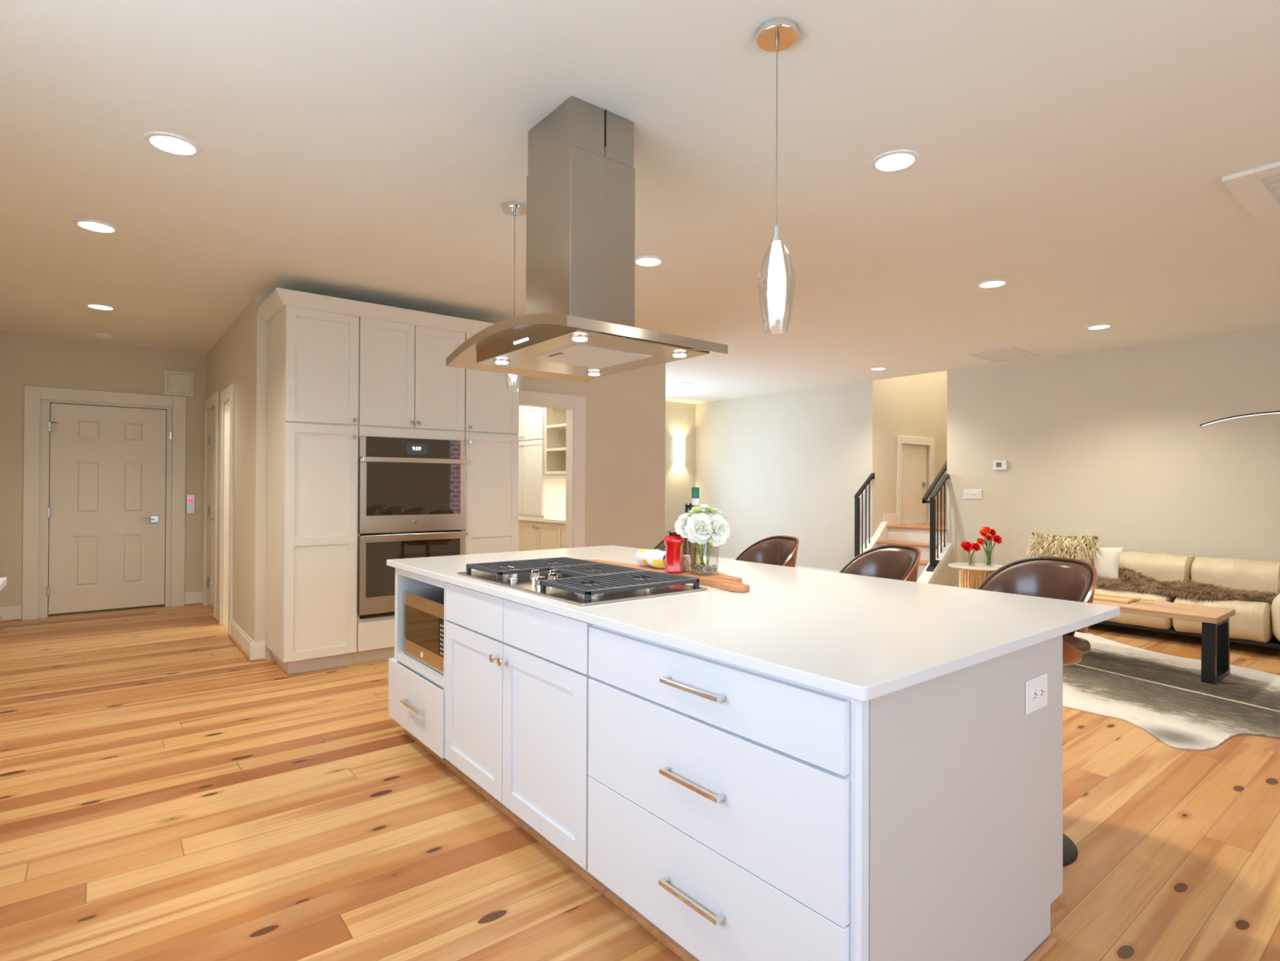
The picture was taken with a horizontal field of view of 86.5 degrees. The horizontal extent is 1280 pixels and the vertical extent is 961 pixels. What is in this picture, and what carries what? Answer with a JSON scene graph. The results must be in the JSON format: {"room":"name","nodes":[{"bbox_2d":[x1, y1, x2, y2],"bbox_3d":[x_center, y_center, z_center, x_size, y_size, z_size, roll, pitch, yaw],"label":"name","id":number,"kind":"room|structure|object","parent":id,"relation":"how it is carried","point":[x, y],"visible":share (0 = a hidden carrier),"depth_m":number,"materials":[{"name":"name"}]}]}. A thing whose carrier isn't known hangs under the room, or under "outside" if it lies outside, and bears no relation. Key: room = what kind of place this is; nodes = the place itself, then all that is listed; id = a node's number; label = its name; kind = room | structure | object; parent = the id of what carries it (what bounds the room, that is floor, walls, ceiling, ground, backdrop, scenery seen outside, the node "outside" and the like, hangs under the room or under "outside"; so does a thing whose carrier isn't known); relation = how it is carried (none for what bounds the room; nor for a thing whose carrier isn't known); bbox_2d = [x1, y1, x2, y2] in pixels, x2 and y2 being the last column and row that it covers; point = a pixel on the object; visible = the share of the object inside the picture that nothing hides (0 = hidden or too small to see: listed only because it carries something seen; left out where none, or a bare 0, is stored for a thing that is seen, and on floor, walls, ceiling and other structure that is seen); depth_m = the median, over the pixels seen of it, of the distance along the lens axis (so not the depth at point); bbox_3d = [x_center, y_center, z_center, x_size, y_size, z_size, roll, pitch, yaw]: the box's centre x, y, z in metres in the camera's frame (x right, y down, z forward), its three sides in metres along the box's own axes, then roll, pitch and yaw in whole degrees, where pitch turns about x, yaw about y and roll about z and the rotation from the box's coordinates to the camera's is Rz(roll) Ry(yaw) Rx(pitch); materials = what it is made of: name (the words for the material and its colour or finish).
{"room":"open-plan kitchen","nodes":[
{"label":"open-plan kitchen","id":0,"kind":"room"},
{"bbox_2d":[0,333,206,619],"bbox_3d":[-5.485,-0.022,6.946,1.995,2.715,0.200,1,0,-38],"label":"wall","id":1,"kind":"structure","parent":0,"point":[24,360],"depth_m":6.73,"materials":[{"name":"beige paint"}]},
{"bbox_2d":[0,591,202,622],"bbox_3d":[-5.465,1.265,6.809,1.846,0.140,0.030,1,0,-38],"label":"baseboard","id":2,"kind":"structure","parent":1,"relation":"attached to","point":[13,613],"depth_m":6.46,"materials":[{"name":"white paint"}]},
{"bbox_2d":[22,385,186,620],"bbox_3d":[-5.378,0.218,6.889,1.290,2.235,0.020,1,0,-38],"label":"trim","id":3,"kind":"structure","parent":1,"relation":"attached to","point":[33,394],"depth_m":6.66,"materials":[{"name":"white paint"}]},
{"bbox_2d":[38,398,173,617],"bbox_3d":[-5.446,0.261,6.979,1.080,2.150,0.105,1,0,-38],"label":"trim","id":4,"kind":"structure","parent":1,"relation":"attached to","point":[45,404],"depth_m":6.65,"materials":[{"name":"white paint"}]},
{"bbox_2d":[46,403,171,613],"bbox_3d":[-5.415,0.279,6.973,0.994,2.070,0.093,1,0,-38],"label":"door","id":5,"kind":"structure","parent":1,"relation":"in","point":[106,510],"depth_m":6.95,"materials":[{"name":"beige paint"}]},
{"bbox_2d":[164,370,193,396],"bbox_3d":[-4.919,-1.033,7.259,0.255,0.255,0.020,1,0,-38],"label":"access panel","id":6,"kind":"object","parent":1,"relation":"attached to","point":[182,383],"visible":1,"depth_m":7.26,"materials":[{"name":"white paint"}]},
{"bbox_2d":[186,494,195,513],"bbox_3d":[-4.835,0.253,7.322,0.075,0.205,0.018,1,0,-38],"label":"plate","id":7,"kind":"object","parent":1,"relation":"attached to","point":[190,498],"visible":1,"depth_m":7.32,"materials":[{"name":"white plastic"}]},
{"bbox_2d":[205,293,272,659],"bbox_3d":[-3.740,-0.020,6.257,0.120,2.715,3.050,1,0,-38],"label":"wall","id":8,"kind":"structure","parent":0,"point":[239,357],"depth_m":5.31,"materials":[{"name":"beige paint"}]},
{"bbox_2d":[202,391,218,617],"bbox_3d":[-4.421,0.237,6.998,0.020,2.205,1.010,1,0,-38],"label":"trim","id":9,"kind":"structure","parent":8,"relation":"attached to","point":[213,400],"depth_m":6.67,"materials":[{"name":"white paint"}]},
{"bbox_2d":[207,408,214,607],"bbox_3d":[-4.400,0.288,7.026,0.093,2.065,0.767,1,0,-38],"label":"door","id":10,"kind":"structure","parent":8,"relation":"in","point":[211,437],"depth_m":7.21,"materials":[{"name":"beige paint"}]},
{"bbox_2d":[218,383,234,634],"bbox_3d":[-3.724,0.254,6.122,0.020,2.165,0.720,1,0,-38],"label":"trim","id":11,"kind":"structure","parent":8,"relation":"attached to","point":[228,393],"depth_m":5.91,"materials":[{"name":"white paint"}]},
{"bbox_2d":[222,399,230,624],"bbox_3d":[-3.669,0.307,6.165,0.120,2.060,0.500,1,0,-38],"label":"door","id":12,"kind":"structure","parent":8,"relation":"attached to","point":[227,405],"depth_m":6.33,"materials":[{"name":"white paint"}]},
{"bbox_2d":[213,604,254,661],"bbox_3d":[-3.483,1.266,5.798,0.030,0.140,2.020,1,0,-38],"label":"baseboard","id":13,"kind":"structure","parent":8,"relation":"attached to","point":[241,639],"depth_m":5.46,"materials":[{"name":"white paint"}]},
{"bbox_2d":[249,640,266,662],"bbox_3d":[-1.288,1.277,6.234,4.009,0.140,0.030,1,0,-38],"label":"baseboard","id":14,"kind":"structure","parent":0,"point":[257,649],"depth_m":5.02,"materials":[{"name":"white paint"}]},
{"bbox_2d":[519,363,665,549],"bbox_3d":[-1.271,-0.010,6.348,3.859,2.715,0.120,1,0,-38],"label":"wall","id":15,"kind":"structure","parent":0,"point":[625,471],"depth_m":7.15,"materials":[{"name":"beige paint"}]},
{"bbox_2d":[519,390,586,547],"bbox_3d":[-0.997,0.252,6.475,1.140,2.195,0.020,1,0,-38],"label":"trim","id":16,"kind":"structure","parent":15,"relation":"attached to","point":[578,403],"depth_m":6.76,"materials":[{"name":"white paint"}]},
{"bbox_2d":[0,0,1279,404],"bbox_3d":[0.801,-1.431,4.602,9.160,0.120,11.700,1,0,-38],"label":"ceiling","id":17,"kind":"structure","parent":0,"point":[1075,154],"depth_m":2.96,"materials":[{"name":"paint"}]},
{"bbox_2d":[72,218,119,233],"bbox_3d":[-2.973,-1.388,3.720,0.198,0.008,0.198,1,0,-38],"label":"recessed light","id":18,"kind":"object","parent":17,"relation":"in","point":[93,225],"visible":1,"depth_m":3.71,"materials":[{"name":"white plastic"}]},
{"bbox_2d":[84,302,115,310],"bbox_3d":[-4.298,-1.381,5.421,0.198,0.008,0.198,1,0,-38],"label":"recessed light","id":19,"kind":"object","parent":17,"relation":"in","point":[97,306],"visible":1,"depth_m":5.41,"materials":[{"name":"white plastic"}]},
{"bbox_2d":[92,332,111,339],"bbox_3d":[-5.081,-1.359,6.424,0.140,0.045,0.140,1,0,-38],"label":"smoke detector","id":20,"kind":"object","parent":17,"relation":"attached to","point":[97,335],"visible":1,"depth_m":6.38,"materials":[{"name":"white plastic"}]},
{"bbox_2d":[143,131,201,156],"bbox_3d":[-1.934,-1.390,2.818,0.198,0.008,0.198,1,0,-38],"label":"recessed light","id":21,"kind":"object","parent":17,"relation":"in","point":[168,143],"visible":1,"depth_m":2.81,"materials":[{"name":"white plastic"}]},
{"bbox_2d":[502,201,526,317],"bbox_3d":[-0.635,-0.919,3.442,0.128,0.930,0.128,1,0,-38],"label":"pendant light","id":22,"kind":"object","parent":17,"relation":"hanging from","point":[516,209],"visible":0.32,"depth_m":3.43,"materials":[{"name":"silver metal"}]},
{"bbox_2d":[445,96,728,382],"bbox_3d":[-0.235,-0.923,2.662,0.700,0.929,0.925,1,0,-38],"label":"range hood","id":23,"kind":"object","parent":17,"relation":"attached to","point":[577,325],"visible":1,"depth_m":2.53,"materials":[{"name":"silver metal"}]},
{"bbox_2d":[635,255,664,266],"bbox_3d":[0.052,-1.372,4.266,0.198,0.008,0.198,1,0,-38],"label":"recessed light","id":24,"kind":"object","parent":17,"relation":"in","point":[645,260],"visible":0.91,"depth_m":4.25,"materials":[{"name":"white plastic"}]},
{"bbox_2d":[755,17,798,305],"bbox_3d":[0.423,-0.924,2.106,0.128,0.930,0.128,1,0,-38],"label":"pendant light","id":25,"kind":"object","parent":17,"relation":"hanging from","point":[775,35],"visible":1,"depth_m":2.09,"materials":[{"name":"white glass"}]},
{"bbox_2d":[771,224,782,243],"bbox_3d":[0.423,-0.763,2.105,0.032,0.053,0.032,1,0,-38],"label":"socket","id":26,"kind":"object","parent":25,"relation":"attached to","point":[776,238],"depth_m":2.10,"materials":[{"name":"silver metal"}]},
{"bbox_2d":[871,149,919,172],"bbox_3d":[1.101,-1.377,2.941,0.198,0.008,0.198,1,0,-38],"label":"recessed light","id":27,"kind":"object","parent":17,"relation":"in","point":[894,161],"visible":1,"depth_m":2.94,"materials":[{"name":"white plastic"}]},
{"bbox_2d":[976,279,1008,288],"bbox_3d":[2.440,-1.360,4.711,0.198,0.008,0.198,1,0,-38],"label":"recessed light","id":28,"kind":"object","parent":17,"relation":"in","point":[993,283],"visible":1,"depth_m":4.70,"materials":[{"name":"white plastic"}]},
{"bbox_2d":[965,346,1041,362],"bbox_3d":[3.885,-1.337,7.263,0.700,0.008,0.470,1,0,-38],"label":"ceiling vent","id":29,"kind":"object","parent":17,"relation":"in","point":[1007,353],"visible":1,"depth_m":7.24,"materials":[{"name":"paint"}]},
{"bbox_2d":[1085,324,1112,329],"bbox_3d":[4.028,-1.345,5.967,0.198,0.008,0.198,1,0,-38],"label":"recessed light","id":30,"kind":"object","parent":17,"relation":"in","point":[1098,326],"visible":1,"depth_m":5.96,"materials":[{"name":"white plastic"}]},
{"bbox_2d":[1221,161,1279,221],"bbox_3d":[3.146,-1.363,3.042,0.750,0.020,0.700,1,0,-38],"label":"ceiling vent","id":31,"kind":"object","parent":17,"relation":"in","point":[1258,188],"visible":1,"depth_m":3.17,"materials":[{"name":"white paint"}]},
{"bbox_2d":[0,604,1279,960],"bbox_3d":[0.845,1.394,4.626,9.300,0.100,11.700,1,0,-38],"label":"floor","id":32,"kind":"structure","parent":0,"point":[167,793],"depth_m":2.60,"materials":[{"name":"brown wood"}]},
{"bbox_2d":[266,305,359,674],"bbox_3d":[-2.391,0.067,4.963,0.477,2.535,0.643,1,0,-38],"label":"tall cabinet","id":33,"kind":"object","parent":32,"relation":"on","point":[313,446],"visible":1,"depth_m":4.74,"materials":[{"name":"beige paint"}]},
{"bbox_2d":[257,287,494,333],"bbox_3d":[-1.895,-1.220,5.335,1.837,0.093,0.685,1,0,-38],"label":"crown molding","id":34,"kind":"structure","parent":33,"relation":"on","point":[279,298],"depth_m":4.89,"materials":[{"name":"beige paint"}]},
{"bbox_2d":[353,316,465,664],"bbox_3d":[-1.886,0.071,5.365,0.810,2.535,0.643,1,0,-38],"label":"tall cabinet","id":35,"kind":"object","parent":32,"relation":"on","point":[406,388],"visible":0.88,"depth_m":5.09,"materials":[{"name":"beige paint"}]},
{"bbox_2d":[357,435,468,618],"bbox_3d":[-1.854,0.342,5.322,0.802,1.317,0.629,1,0,-38],"label":"double wall oven","id":36,"kind":"object","parent":35,"relation":"in","point":[411,491],"visible":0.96,"depth_m":5.05,"materials":[{"name":"silver metal"}]},
{"bbox_2d":[388,567,462,776],"bbox_3d":[-0.693,0.889,3.598,1.085,0.884,0.719,1,0,-38],"label":"base cabinet","id":37,"kind":"object","parent":32,"relation":"on","point":[416,691],"visible":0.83,"depth_m":3.27,"materials":[{"name":"white paint"}]},
{"bbox_2d":[403,586,444,674],"bbox_3d":[-0.865,0.724,3.394,0.440,0.320,0.565,1,0,-38],"label":"microwave","id":38,"kind":"object","parent":37,"relation":"in","point":[423,608],"visible":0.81,"depth_m":3.28,"materials":[{"name":"silver metal"}]},
{"bbox_2d":[463,333,519,554],"bbox_3d":[-1.381,0.076,5.766,0.476,2.535,0.643,1,0,-38],"label":"tall cabinet","id":39,"kind":"object","parent":32,"relation":"on","point":[491,399],"visible":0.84,"depth_m":5.54,"materials":[{"name":"beige paint"}]},
{"bbox_2d":[444,582,608,895],"bbox_3d":[-0.118,0.886,2.880,1.079,0.884,1.119,1,0,-38],"label":"base cabinet","id":40,"kind":"object","parent":32,"relation":"on","point":[517,677],"visible":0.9,"depth_m":2.46,"materials":[{"name":"white paint"}]},
{"bbox_2d":[386,545,1119,701],"bbox_3d":[0.129,0.430,2.907,1.470,0.029,2.849,1,0,-38],"label":"countertop","id":41,"kind":"structure","parent":40,"relation":"on","point":[857,637],"depth_m":2.03,"materials":[{"name":"white stone"}]},
{"bbox_2d":[457,556,706,605],"bbox_3d":[-0.276,0.391,2.781,0.565,0.044,0.996,1,0,-38],"label":"gas cooktop","id":42,"kind":"object","parent":41,"relation":"in","point":[581,582],"visible":1,"depth_m":2.60,"materials":[{"name":"silver metal"}]},
{"bbox_2d":[584,559,749,592],"bbox_3d":[0.120,0.405,3.020,0.283,0.022,1.124,1,0,-38],"label":"serving board","id":43,"kind":"object","parent":41,"relation":"on","point":[717,580],"visible":0.59,"depth_m":2.75,"materials":[{"name":"brown wood"}]},
{"bbox_2d":[635,549,666,568],"bbox_3d":[0.080,0.354,3.088,0.120,0.082,0.172,1,0,-38],"label":"dish towel","id":44,"kind":"object","parent":43,"relation":"on","point":[651,557],"visible":0.65,"depth_m":3.05,"materials":[{"name":"fabric"}]},
{"bbox_2d":[663,528,684,573],"bbox_3d":[0.147,0.301,2.910,0.083,0.185,0.081,0,0,-16],"label":"bottle","id":45,"kind":"object","parent":43,"relation":"on","point":[673,542],"visible":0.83,"depth_m":2.88,"materials":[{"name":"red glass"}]},
{"bbox_2d":[682,554,690,571],"bbox_3d":[0.202,0.359,2.957,0.038,0.070,0.038,1,0,-38],"label":"spice jar","id":46,"kind":"object","parent":43,"relation":"on","point":[686,558],"visible":0.89,"depth_m":2.94,"materials":[{"name":"glass"}]},
{"bbox_2d":[691,487,699,505],"bbox_3d":[0.248,0.212,3.043,0.074,0.364,0.074,1,0,-38],"label":"wine bottle","id":47,"kind":"object","parent":43,"relation":"on","point":[695,491],"visible":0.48,"depth_m":3.03,"materials":[{"name":"green glass"}]},
{"bbox_2d":[691,563,717,573],"bbox_3d":[0.272,0.315,2.864,0.096,0.158,0.096,1,0,-38],"label":"pebbles","id":48,"kind":"object","parent":43,"relation":"on","point":[706,568],"visible":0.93,"depth_m":2.84,"materials":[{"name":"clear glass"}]},
{"bbox_2d":[675,503,729,565],"bbox_3d":[0.276,0.232,2.851,0.233,0.266,0.141,0,0,-15],"label":"bouquet","id":49,"kind":"object","parent":48,"relation":"in","point":[700,527],"visible":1,"depth_m":2.83,"materials":[{"name":"white plant"}]},
{"bbox_2d":[682,502,696,567],"bbox_3d":[0.231,0.262,3.178,0.064,0.311,0.064,1,0,-38],"label":"bottle","id":50,"kind":"object","parent":41,"relation":"on","point":[689,548],"visible":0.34,"depth_m":3.15,"materials":[{"name":"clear glass"}]},
{"bbox_2d":[518,520,565,551],"bbox_3d":[-1.048,0.929,8.438,0.648,0.868,2.720,1,0,-38],"label":"base cabinet","id":51,"kind":"object","parent":32,"relation":"on","point":[532,535],"visible":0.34,"depth_m":8.16,"materials":[{"name":"beige paint"}]},
{"bbox_2d":[518,515,565,524],"bbox_3d":[-1.041,0.475,8.435,0.652,0.040,2.745,1,0,-38],"label":"countertop","id":52,"kind":"structure","parent":51,"relation":"on","point":[555,520],"depth_m":8.04,"materials":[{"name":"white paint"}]},
{"bbox_2d":[518,405,565,518],"bbox_3d":[-1.279,-0.340,8.747,0.644,1.592,1.115,1,0,-38],"label":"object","id":53,"kind":"object","parent":52,"relation":"on","point":[541,495],"visible":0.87,"depth_m":8.29,"materials":[{"name":"white paint"}]},
{"bbox_2d":[653,539,697,555],"bbox_3d":[0.122,0.821,4.173,0.488,1.036,0.465,0,0,-18],"label":"bar stool","id":54,"kind":"object","parent":32,"relation":"on","point":[661,546],"visible":0.03,"depth_m":4.38,"materials":[{"name":"brown leather"}]},
{"bbox_2d":[654,541,666,551],"bbox_3d":[0.237,0.438,4.214,0.225,0.247,0.442,0,0,-18],"label":"cushion","id":55,"kind":"object","parent":54,"relation":"on","point":[661,546],"depth_m":4.38,"materials":[{"name":"brown leather"}]},
{"bbox_2d":[587,624,869,960],"bbox_3d":[0.531,0.883,2.064,1.077,0.884,0.964,1,0,-38],"label":"base cabinet","id":56,"kind":"object","parent":32,"relation":"on","point":[728,803],"visible":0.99,"depth_m":1.66,"materials":[{"name":"white paint"}]},
{"bbox_2d":[735,535,799,567],"bbox_3d":[0.585,0.818,3.591,0.488,1.036,0.465,0,0,-21],"label":"bar stool","id":57,"kind":"object","parent":32,"relation":"on","point":[781,550],"visible":0.27,"depth_m":3.73,"materials":[{"name":"brown leather"}]},
{"bbox_2d":[839,544,920,582],"bbox_3d":[1.000,0.816,3.069,0.488,1.036,0.465,0,0,-16],"label":"bar stool","id":58,"kind":"object","parent":32,"relation":"on","point":[895,562],"visible":0.25,"depth_m":3.19,"materials":[{"name":"brown leather"}]},
{"bbox_2d":[853,521,951,586],"bbox_3d":[4.158,0.974,9.247,3.130,0.830,1.140,1,0,-38],"label":"staircase","id":59,"kind":"structure","parent":32,"relation":"on","point":[886,533],"depth_m":8.67,"materials":[{"name":"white wood"}]},
{"bbox_2d":[854,472,875,556],"bbox_3d":[2.929,0.497,8.905,0.444,1.196,0.090,1,0,-38],"label":"stair railing","id":60,"kind":"object","parent":59,"relation":"on","point":[872,476],"visible":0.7,"depth_m":8.87,"materials":[{"name":"black metal"}]},
{"bbox_2d":[925,474,948,571],"bbox_3d":[3.567,0.494,8.127,0.414,1.150,0.090,1,0,-38],"label":"stair railing","id":61,"kind":"object","parent":59,"relation":"on","point":[933,562],"visible":1,"depth_m":8.05,"materials":[{"name":"black metal"}]},
{"bbox_2d":[868,635,1062,960],"bbox_3d":[0.866,0.882,1.712,1.001,0.884,0.036,1,0,-38],"label":"island end panel","id":62,"kind":"object","parent":32,"relation":"on","point":[966,785],"visible":0.92,"depth_m":1.66,"materials":[{"name":"white wood"}]},
{"bbox_2d":[947,562,1003,589],"bbox_3d":[3.583,1.137,7.212,0.580,0.469,0.580,1,0,-38],"label":"side table","id":63,"kind":"object","parent":32,"relation":"on","point":[970,576],"visible":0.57,"depth_m":7.09,"materials":[{"name":"beige wood"}]},
{"bbox_3d":[3.684,0.806,7.185,0.080,0.192,0.080,1,0,-38],"label":"bud vase","id":64,"kind":"object","parent":63,"relation":"on","visible":0},
{"bbox_2d":[976,526,1002,565],"bbox_3d":[3.686,0.692,7.193,0.263,0.408,0.118,0,0,10],"label":"bunch","id":65,"kind":"object","parent":64,"relation":"in","point":[985,531],"visible":1,"depth_m":7.18,"materials":[{"name":"red plant"}]},
{"bbox_3d":[3.500,0.841,7.191,0.072,0.122,0.072,1,0,-38],"label":"bud vase","id":66,"kind":"object","parent":63,"relation":"on","visible":0},
{"bbox_2d":[960,541,980,564],"bbox_3d":[3.496,0.770,7.191,0.213,0.251,0.095,0,0,-8],"label":"bunch","id":67,"kind":"object","parent":66,"relation":"in","point":[967,546],"visible":1,"depth_m":7.18,"materials":[{"name":"red plant"}]},
{"bbox_2d":[976,555,1097,866],"bbox_3d":[1.415,0.815,2.546,0.488,1.036,0.465,0,0,-18],"label":"bar stool","id":68,"kind":"object","parent":32,"relation":"on","point":[1069,579],"visible":0.36,"depth_m":2.60,"materials":[{"name":"brown leather"}]},
{"bbox_2d":[981,559,1093,601],"bbox_3d":[1.530,0.431,2.587,0.225,0.247,0.442,0,0,-18],"label":"chair back","id":69,"kind":"object","parent":68,"relation":"on","point":[1071,580],"depth_m":2.65,"materials":[{"name":"brown leather"}]},
{"bbox_2d":[1062,634,1090,653],"bbox_3d":[1.386,0.597,2.538,0.404,0.059,0.339,0,0,-18],"label":"seat cushion","id":70,"kind":"object","parent":68,"relation":"on","point":[1082,644],"depth_m":2.43,"materials":[{"name":"brown leather"}]},
{"bbox_2d":[1062,631,1279,750],"bbox_3d":[3.385,1.348,4.464,2.517,0.008,3.134,0,0,-27],"label":"cowhide rug","id":71,"kind":"object","parent":32,"relation":"on","point":[1164,695],"visible":0.49,"depth_m":4.25,"materials":[{"name":"grey fur"}]},
{"bbox_2d":[1092,599,1235,684],"bbox_3d":[3.568,1.126,5.125,0.510,0.446,1.310,1,0,-38],"label":"table","id":72,"kind":"object","parent":71,"relation":"on","point":[1215,651],"visible":0.53,"depth_m":4.69,"materials":[{"name":"brown wood"}]},
{"bbox_2d":[1093,591,1141,603],"bbox_3d":[3.458,0.894,5.363,0.300,0.020,0.740,1,0,-38],"label":"serving tray","id":73,"kind":"object","parent":72,"relation":"on","point":[1122,600],"visible":0.34,"depth_m":5.11,"materials":[{"name":"beige wood"}]},
{"bbox_2d":[1093,593,1154,600],"bbox_3d":[3.513,0.879,5.286,0.030,0.008,0.790,1,0,-38],"label":"wooden paddle","id":74,"kind":"object","parent":73,"relation":"on","point":[1094,593],"visible":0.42,"depth_m":5.10,"materials":[{"name":"beige wood"}]},
{"bbox_2d":[1094,551,1279,648],"bbox_3d":[4.628,1.024,6.164,0.976,0.692,2.352,1,0,-38],"label":"sofa","id":75,"kind":"object","parent":32,"relation":"on","point":[1253,623],"visible":0.27,"depth_m":5.75,"materials":[{"name":"beige leather"}]},
{"bbox_2d":[1094,586,1177,629],"bbox_3d":[4.508,1.118,6.145,0.735,0.319,0.627,1,0,-38],"label":"seat cushion","id":76,"kind":"object","parent":75,"relation":"on","point":[1140,621],"depth_m":5.86,"materials":[{"name":"beige leather"}]},
{"bbox_2d":[1117,551,1195,583],"bbox_3d":[4.805,0.881,6.383,0.404,0.398,0.624,1,0,-38],"label":"cushion","id":77,"kind":"object","parent":75,"relation":"on","point":[1162,566],"depth_m":6.22,"materials":[{"name":"beige leather"}]},
{"bbox_2d":[1095,565,1279,604],"bbox_3d":[4.535,0.907,6.052,0.653,0.242,1.723,1,0,-38],"label":"fur throw","id":78,"kind":"object","parent":75,"relation":"on","point":[1128,580],"visible":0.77,"depth_m":5.85,"materials":[{"name":"brown fur"}]},
{"bbox_2d":[1172,595,1275,642],"bbox_3d":[4.894,1.117,5.660,0.734,0.319,0.621,1,0,-38],"label":"seat cushion","id":79,"kind":"object","parent":75,"relation":"on","point":[1252,621],"depth_m":5.34,"materials":[{"name":"beige leather"}]},
{"bbox_2d":[1190,556,1279,594],"bbox_3d":[5.193,0.878,5.901,0.413,0.392,0.620,1,0,-38],"label":"cushion","id":80,"kind":"object","parent":75,"relation":"on","point":[1239,574],"depth_m":5.79,"materials":[{"name":"beige leather"}]},
{"bbox_2d":[1200,410,1279,426],"bbox_3d":[5.423,0.420,4.620,2.481,1.884,0.369,0,0,33],"label":"arc floor lamp","id":81,"kind":"object","parent":32,"relation":"on","point":[1276,411],"visible":1,"depth_m":5.26,"materials":[{"name":"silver metal"}]},
{"bbox_2d":[665,400,695,535],"bbox_3d":[-0.276,0.025,10.862,3.316,2.715,0.150,1,0,-38],"label":"wall","id":82,"kind":"structure","parent":0,"point":[680,417],"depth_m":11.51,"materials":[{"name":"beige paint"}]},
{"bbox_2d":[674,439,684,464],"bbox_3d":[0.684,-0.480,11.473,0.210,0.420,0.091,1,0,-38],"label":"wall sconce","id":83,"kind":"object","parent":82,"relation":"attached to","point":[679,457],"visible":1,"depth_m":11.42,"materials":[{"name":"white glass"}]},
{"bbox_2d":[874,370,946,560],"bbox_3d":[4.052,-1.107,9.911,2.540,5.000,0.130,1,0,-38],"label":"wall","id":84,"kind":"structure","parent":0,"point":[915,405],"depth_m":9.66,"materials":[{"name":"beige paint"}]},
{"bbox_2d":[902,444,927,523],"bbox_3d":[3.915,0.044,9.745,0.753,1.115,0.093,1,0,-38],"label":"door","id":85,"kind":"structure","parent":84,"relation":"in","point":[914,484],"depth_m":9.77,"materials":[{"name":"beige paint"}]},
{"bbox_2d":[896,435,933,524],"bbox_3d":[3.945,-0.002,9.727,0.980,1.234,0.020,1,0,-38],"label":"trim","id":86,"kind":"structure","parent":84,"relation":"attached to","point":[900,439],"depth_m":9.48,"materials":[{"name":"white paint"}]},
{"bbox_2d":[883,511,946,524],"bbox_3d":[4.196,0.543,9.927,2.270,0.149,0.015,1,0,-38],"label":"baseboard","id":87,"kind":"structure","parent":84,"relation":"attached to","point":[892,518],"depth_m":9.37,"materials":[{"name":"white paint"}]},
{"bbox_2d":[695,326,1279,586],"bbox_3d":[4.545,-0.040,7.349,0.140,2.835,11.350,1,0,-38],"label":"wall","id":88,"kind":"structure","parent":0,"point":[1112,445],"depth_m":7.34,"materials":[{"name":"beige paint"}]},
{"bbox_2d":[697,553,958,586],"bbox_3d":[4.427,1.312,7.345,0.030,0.130,11.200,1,0,-38],"label":"baseboard","id":89,"kind":"structure","parent":88,"relation":"attached to","point":[800,566],"depth_m":9.88,"materials":[{"name":"white paint"}]},
{"bbox_2d":[963,488,982,498],"bbox_3d":[3.919,0.159,8.006,0.020,0.108,0.210,1,0,-38],"label":"switch plate","id":90,"kind":"object","parent":88,"relation":"attached to","point":[967,493],"visible":1,"depth_m":8.00,"materials":[{"name":"white plastic"}]},
{"bbox_2d":[993,460,1007,470],"bbox_3d":[4.110,-0.175,7.763,0.028,0.107,0.145,1,0,-38],"label":"thermostat","id":91,"kind":"object","parent":88,"relation":"attached to","point":[997,464],"visible":1,"depth_m":7.75,"materials":[{"name":"white plastic"}]},
{"bbox_2d":[1025,672,1047,714],"bbox_3d":[1.111,0.595,1.902,0.138,0.091,0.009,1,0,-38],"label":"power outlet","id":92,"kind":"object","parent":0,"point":[1036,688],"visible":1,"depth_m":1.89,"materials":[{"name":"white plastic"}]},
{"bbox_2d":[1038,685,1044,698],"bbox_3d":[1.130,0.596,1.914,0.034,0.034,0.003,1,0,-38],"label":"receptacle","id":93,"kind":"object","parent":92,"relation":"attached to","point":[1041,688],"depth_m":1.91,"materials":[{"name":"white plastic"}]},
{"bbox_2d":[1024,532,1102,571],"bbox_3d":[4.106,0.758,6.616,0.365,0.485,0.686,1,-1,-44],"label":"pillow","id":94,"kind":"object","parent":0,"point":[1078,547],"visible":0.64,"depth_m":6.55,"materials":[{"name":"beige fabric"}]},
{"bbox_2d":[1093,547,1122,580],"bbox_3d":[4.313,0.786,6.490,0.171,0.317,0.459,1,0,-38],"label":"plain pillow","id":95,"kind":"object","parent":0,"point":[1106,566],"visible":0.44,"depth_m":6.36,"materials":[{"name":"beige fabric"}]},
{"bbox_3d":[-0.756,0.008,8.705,0.120,2.715,2.930,1,0,-38],"label":"wall partition","id":96,"kind":"structure","parent":0,"visible":0},
{"bbox_2d":[544,407,565,474],"bbox_3d":[-0.582,-0.509,7.915,0.590,0.860,1.053,1,0,-38],"label":"shelf unit","id":97,"kind":"object","parent":96,"relation":"attached to","point":[554,419],"visible":0.1,"depth_m":8.17,"materials":[{"name":"beige paint"}]},
{"bbox_3d":[4.764,-1.111,9.015,2.540,5.000,0.120,1,0,-38],"label":"wall","id":98,"kind":"structure","parent":0,"visible":0},
{"bbox_2d":[922,460,946,502],"bbox_3d":[3.908,-0.238,8.498,1.210,1.029,0.138,1,0,-38],"label":"wall handrail","id":99,"kind":"object","parent":98,"relation":"attached to","point":[944,468],"visible":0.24,"depth_m":8.30,"materials":[{"name":"black metal"}]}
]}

